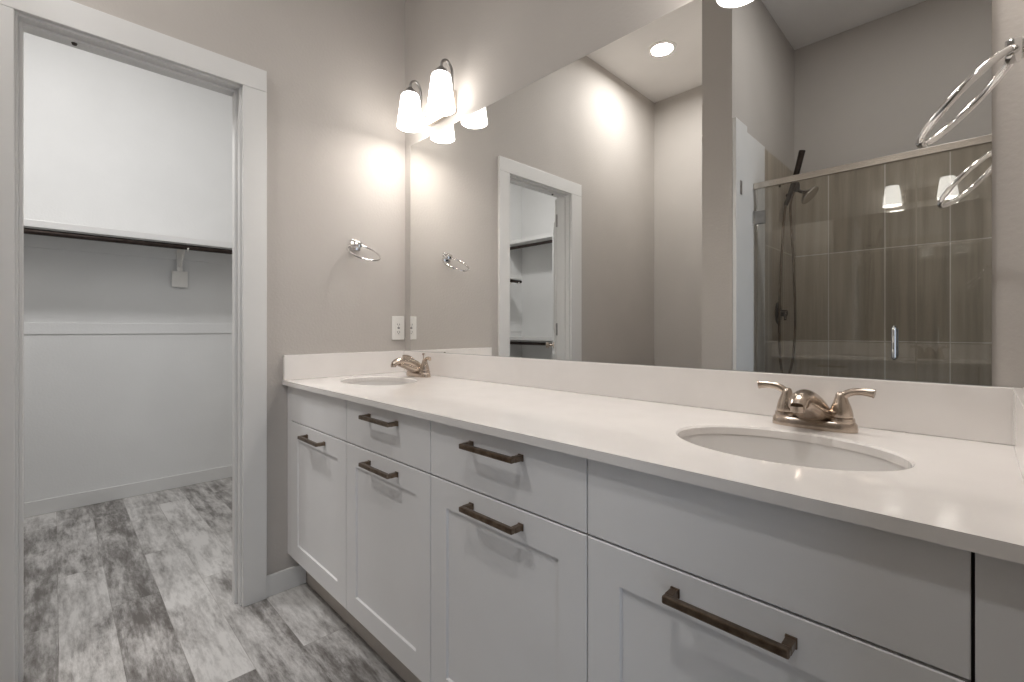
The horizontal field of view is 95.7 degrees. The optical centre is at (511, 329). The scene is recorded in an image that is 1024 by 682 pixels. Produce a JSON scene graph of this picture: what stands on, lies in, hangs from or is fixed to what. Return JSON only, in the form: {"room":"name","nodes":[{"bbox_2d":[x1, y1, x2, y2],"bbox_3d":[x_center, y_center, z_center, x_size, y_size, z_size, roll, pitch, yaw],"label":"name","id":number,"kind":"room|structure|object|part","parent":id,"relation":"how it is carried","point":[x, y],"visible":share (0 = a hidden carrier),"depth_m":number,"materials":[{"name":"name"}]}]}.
{"room":"bathroom","nodes":[
{"label":"bathroom","id":0,"kind":"room"},
{"bbox_2d":[24,32,231,502],"bbox_3d":[-2.894,-0.473,2.760,3.000,3.157,0.100,0,0,-45],"label":"wall","id":1,"kind":"structure","parent":0,"point":[109,143],"depth_m":3.02,"materials":[{"name":"white paint"}]},
{"bbox_2d":[24,219,231,286],"bbox_3d":[-2.636,-0.446,2.719,2.489,0.303,0.318,0,0,-45],"label":"closet shelf","id":2,"kind":"object","parent":1,"relation":"attached to","point":[37,233],"visible":0.82,"depth_m":2.92,"materials":[{"name":"white paint"}]},
{"bbox_3d":[-2.548,-0.536,2.624,2.480,0.033,0.033,0,0,-45],"label":"hanging rod","id":3,"kind":"part","parent":2,"relation":"part of","materials":[{"name":"brown metal"}]},
{"bbox_2d":[24,465,231,517],"bbox_3d":[-2.854,1.062,2.720,2.800,0.088,0.013,0,0,-45],"label":"baseboard","id":4,"kind":"structure","parent":1,"relation":"attached to","point":[49,505],"depth_m":3.02,"materials":[{"name":"white paint"}]},
{"bbox_2d":[24,323,231,333],"bbox_3d":[-2.857,-0.004,2.722,2.798,0.070,0.006,0,0,-45],"label":"rail","id":5,"kind":"object","parent":1,"relation":"attached to","point":[29,328],"visible":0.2,"depth_m":3.03,"materials":[{"name":"white paint"}]},
{"bbox_2d":[23,477,404,681],"bbox_3d":[-1.273,1.146,1.121,3.000,0.080,4.710,0,0,-45],"label":"floor","id":6,"kind":"structure","parent":0,"point":[138,588],"depth_m":1.83,"materials":[{"name":"grey wood"}]},
{"bbox_2d":[287,386,366,642],"bbox_3d":[-0.569,0.670,1.964,0.612,0.869,0.560,0,0,-45],"label":"vanity cabinet","id":7,"kind":"object","parent":6,"relation":"on","point":[316,422],"visible":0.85,"depth_m":1.75,"materials":[{"name":"grey paint"}]},
{"bbox_3d":[-0.758,0.420,1.745,0.036,0.015,0.178,0,0,-45],"label":"handle","id":8,"kind":"part","parent":7,"relation":"part of","materials":[{"name":"brown metal"}]},
{"bbox_3d":[-0.738,0.669,1.764,0.019,0.568,0.511,0,0,-45],"label":"door","id":9,"kind":"part","parent":7,"relation":"part of","materials":[{"name":"grey paint"}]},
{"bbox_2d":[282,351,1023,563],"bbox_3d":[-0.008,0.172,1.408,0.596,0.125,2.139,0,0,-45],"label":"countertop","id":10,"kind":"structure","parent":7,"relation":"on","point":[960,447],"depth_m":0.95,"materials":[{"name":"white stone"}]},
{"bbox_2d":[347,381,410,384],"bbox_3d":[-0.559,0.322,1.947,0.322,0.175,0.422,0,0,-45],"label":"undermount sink","id":11,"kind":"object","parent":10,"relation":"in","point":[356,382],"visible":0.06,"depth_m":2.10,"materials":[{"name":"ceramic"}]},
{"bbox_2d":[391,353,430,377],"bbox_3d":[-0.451,0.162,2.115,0.176,0.106,0.176,0,0,-5],"label":"bathroom faucet","id":12,"kind":"object","parent":10,"relation":"on","point":[414,368],"visible":1,"depth_m":2.07,"materials":[{"name":"silver metal"}]},
{"bbox_3d":[-0.466,0.170,2.088,0.170,0.088,0.092,0,0,-45],"label":"spout","id":13,"kind":"part","parent":12,"relation":"part of","materials":[{"name":"silver metal"}]},
{"bbox_3d":[-0.430,0.205,2.124,0.061,0.021,0.161,0,0,-45],"label":"deck plate","id":14,"kind":"part","parent":12,"relation":"part of","materials":[{"name":"silver metal"}]},
{"bbox_2d":[681,434,905,471],"bbox_3d":[0.504,0.322,0.872,0.322,0.175,0.422,0,0,-45],"label":"undermount sink","id":15,"kind":"object","parent":10,"relation":"in","point":[770,449],"visible":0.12,"depth_m":0.98,"materials":[{"name":"ceramic"}]},
{"bbox_2d":[757,381,875,433],"bbox_3d":[0.642,0.168,1.010,0.176,0.094,0.176,0,0,-5],"label":"bathroom faucet","id":16,"kind":"object","parent":10,"relation":"on","point":[803,408],"visible":1,"depth_m":0.97,"materials":[{"name":"silver metal"}]},
{"bbox_3d":[0.606,0.139,1.072,0.069,0.035,0.018,0,0,37],"label":"lever","id":17,"kind":"part","parent":16,"relation":"part of","materials":[{"name":"silver metal"}]},
{"bbox_3d":[0.626,0.170,0.983,0.170,0.088,0.092,0,0,-45],"label":"spout","id":18,"kind":"part","parent":16,"relation":"part of","materials":[{"name":"silver metal"}]},
{"bbox_3d":[0.663,0.205,1.019,0.061,0.021,0.161,0,0,-45],"label":"deck plate","id":19,"kind":"part","parent":16,"relation":"part of","materials":[{"name":"silver metal"}]},
{"bbox_3d":[0.715,0.139,0.962,0.018,0.035,0.069,0,0,-37],"label":"lever","id":20,"kind":"part","parent":16,"relation":"part of","materials":[{"name":"silver metal"}]},
{"bbox_2d":[346,400,432,681],"bbox_3d":[-0.198,0.670,1.588,0.612,0.869,0.495,0,0,-45],"label":"vanity cabinet","id":21,"kind":"object","parent":6,"relation":"on","point":[389,474],"visible":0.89,"depth_m":1.37,"materials":[{"name":"grey paint"}]},
{"bbox_3d":[-0.403,0.273,1.386,0.036,0.015,0.178,0,0,-45],"label":"handle","id":22,"kind":"part","parent":21,"relation":"part of","materials":[{"name":"brown metal"}]},
{"bbox_3d":[-0.403,0.420,1.386,0.036,0.015,0.178,0,0,-45],"label":"handle","id":23,"kind":"part","parent":21,"relation":"part of","materials":[{"name":"brown metal"}]},
{"bbox_3d":[-0.383,0.309,1.405,0.019,0.144,0.493,0,0,-45],"label":"drawer","id":24,"kind":"part","parent":21,"relation":"part of","materials":[{"name":"grey paint"}]},
{"bbox_2d":[431,421,589,681],"bbox_3d":[0.154,0.670,1.233,0.612,0.869,0.504,0,0,-45],"label":"vanity cabinet","id":25,"kind":"object","parent":6,"relation":"on","point":[509,518],"visible":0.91,"depth_m":1.02,"materials":[{"name":"grey paint"}]},
{"bbox_3d":[-0.051,0.273,1.030,0.036,0.015,0.178,0,0,-45],"label":"handle","id":26,"kind":"part","parent":25,"relation":"part of","materials":[{"name":"brown metal"}]},
{"bbox_3d":[-0.051,0.420,1.030,0.036,0.015,0.178,0,0,-45],"label":"handle","id":27,"kind":"part","parent":25,"relation":"part of","materials":[{"name":"brown metal"}]},
{"bbox_3d":[-0.031,0.309,1.049,0.019,0.144,0.502,0,0,-45],"label":"drawer","id":28,"kind":"part","parent":25,"relation":"part of","materials":[{"name":"grey paint"}]},
{"bbox_2d":[588,459,1023,681],"bbox_3d":[0.535,0.670,0.847,0.612,0.869,0.578,0,0,-45],"label":"vanity cabinet","id":29,"kind":"object","parent":6,"relation":"on","point":[687,582],"visible":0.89,"depth_m":0.64,"materials":[{"name":"grey paint"}]},
{"bbox_3d":[0.306,0.420,0.669,0.036,0.015,0.178,0,0,-45],"label":"handle","id":30,"kind":"part","parent":29,"relation":"part of","materials":[{"name":"brown metal"}]},
{"bbox_3d":[0.326,0.669,0.689,0.019,0.568,0.507,0,0,-45],"label":"door","id":31,"kind":"part","parent":29,"relation":"part of","materials":[{"name":"grey paint"}]},
{"bbox_2d":[71,0,404,574],"bbox_3d":[-1.581,-0.473,1.432,2.800,3.157,0.105,0,0,-45],"label":"wall","id":32,"kind":"structure","parent":0,"point":[335,69],"depth_m":2.07,"materials":[{"name":"beige paint"}]},
{"bbox_2d":[0,0,266,681],"bbox_3d":[-1.348,0.023,1.660,0.825,2.165,0.140,0,0,-45],"label":"closet doorway","id":33,"kind":"structure","parent":32,"relation":"in","point":[66,22],"depth_m":1.67,"materials":[{"name":"white paint"}]},
{"bbox_3d":[-1.557,0.067,1.369,0.118,2.077,0.019,0,0,-45],"label":"casing","id":34,"kind":"part","parent":33,"relation":"part of","materials":[{"name":"white paint"}]},
{"bbox_3d":[-1.306,-1.016,1.617,0.825,0.088,0.019,0,0,-45],"label":"head casing","id":35,"kind":"part","parent":33,"relation":"part of","materials":[{"name":"white paint"}]},
{"bbox_3d":[-1.044,0.067,1.876,0.088,2.077,0.019,0,0,-45],"label":"casing","id":36,"kind":"part","parent":33,"relation":"part of","materials":[{"name":"white paint"}]},
{"bbox_2d":[267,564,305,596],"bbox_3d":[-0.958,1.062,1.965,0.164,0.088,0.013,0,0,-45],"label":"baseboard","id":37,"kind":"structure","parent":32,"relation":"attached to","point":[291,577],"depth_m":1.96,"materials":[{"name":"white paint"}]},
{"bbox_2d":[346,240,380,261],"bbox_3d":[-0.687,-0.362,2.132,0.159,0.116,0.156,0,0,-45],"label":"towel ring","id":38,"kind":"object","parent":32,"relation":"attached to","point":[356,245],"visible":1,"depth_m":2.15,"materials":[{"name":"silver metal"}]},
{"bbox_2d":[392,316,403,339],"bbox_3d":[-0.576,-0.006,2.345,0.070,0.120,0.009,0,0,-45],"label":"wall outlet","id":39,"kind":"object","parent":32,"relation":"attached to","point":[397,321],"visible":1,"depth_m":2.34,"materials":[{"name":"white plastic"}]},
{"bbox_2d":[395,321,400,334],"bbox_3d":[-0.574,-0.006,2.343,0.034,0.068,0.002,0,0,-45],"label":"receptacle","id":40,"kind":"object","parent":39,"relation":"attached to","point":[397,323],"depth_m":2.34,"materials":[{"name":"white plastic"}]},
{"bbox_2d":[405,0,1023,387],"bbox_3d":[0.413,-0.473,1.478,0.100,3.157,2.845,0,0,-45],"label":"wall","id":41,"kind":"structure","parent":0,"point":[495,49],"depth_m":1.64,"materials":[{"name":"beige paint"}]},
{"bbox_2d":[397,59,456,132],"bbox_3d":[-0.377,-1.059,2.091,0.160,0.229,0.364,0,0,-45],"label":"vanity light","id":42,"kind":"object","parent":41,"relation":"attached to","point":[442,97],"visible":1,"depth_m":2.07,"materials":[{"name":"white glass"}]},
{"bbox_3d":[-0.476,-1.020,2.164,0.121,0.152,0.121,0,0,-45],"label":"lamp shade","id":43,"kind":"part","parent":42,"relation":"part of","materials":[{"name":"white glass"}]},
{"bbox_3d":[-0.443,-1.089,2.189,0.090,0.169,0.040,0,0,-17],"label":"arm","id":44,"kind":"part","parent":42,"relation":"part of","materials":[{"name":"metal"}]},
{"bbox_3d":[-0.305,-1.020,1.991,0.121,0.152,0.121,0,0,-45],"label":"lamp shade","id":45,"kind":"part","parent":42,"relation":"part of","materials":[{"name":"white glass"}]},
{"bbox_3d":[-0.327,-1.019,2.140,0.021,0.100,0.210,0,0,-45],"label":"plate","id":46,"kind":"part","parent":42,"relation":"part of","materials":[{"name":"metal"}]},
{"bbox_3d":[-0.280,-1.089,2.024,0.040,0.169,0.090,0,0,18],"label":"arm","id":47,"kind":"part","parent":42,"relation":"part of","materials":[{"name":"metal"}]},
{"bbox_2d":[410,0,991,385],"bbox_3d":[0.205,-0.408,1.612,0.006,1.032,2.034,0,0,-45],"label":"wall mirror","id":48,"kind":"object","parent":41,"relation":"attached to","point":[741,185],"visible":1,"depth_m":1.23,"materials":[{"name":"white mirror"}]},
{"bbox_2d":[404,351,1023,444],"bbox_3d":[0.197,0.162,1.611,0.020,0.106,2.139,0,0,-45],"label":"backsplash","id":49,"kind":"structure","parent":41,"relation":"attached to","point":[980,413],"depth_m":1.18,"materials":[{"name":"white stone"}]},
{"bbox_3d":[0.243,-0.473,-0.270,2.600,3.157,0.599,0,0,-45],"label":"wall","id":50,"kind":"structure","parent":0,"visible":0},
{"bbox_2d":[916,36,1023,147],"bbox_3d":[0.705,-0.367,0.716,0.142,0.138,0.143,0,0,-9],"label":"towel ring","id":51,"kind":"object","parent":50,"relation":"attached to","point":[1012,52],"visible":1,"depth_m":0.69,"materials":[{"name":"silver metal"}]}
]}

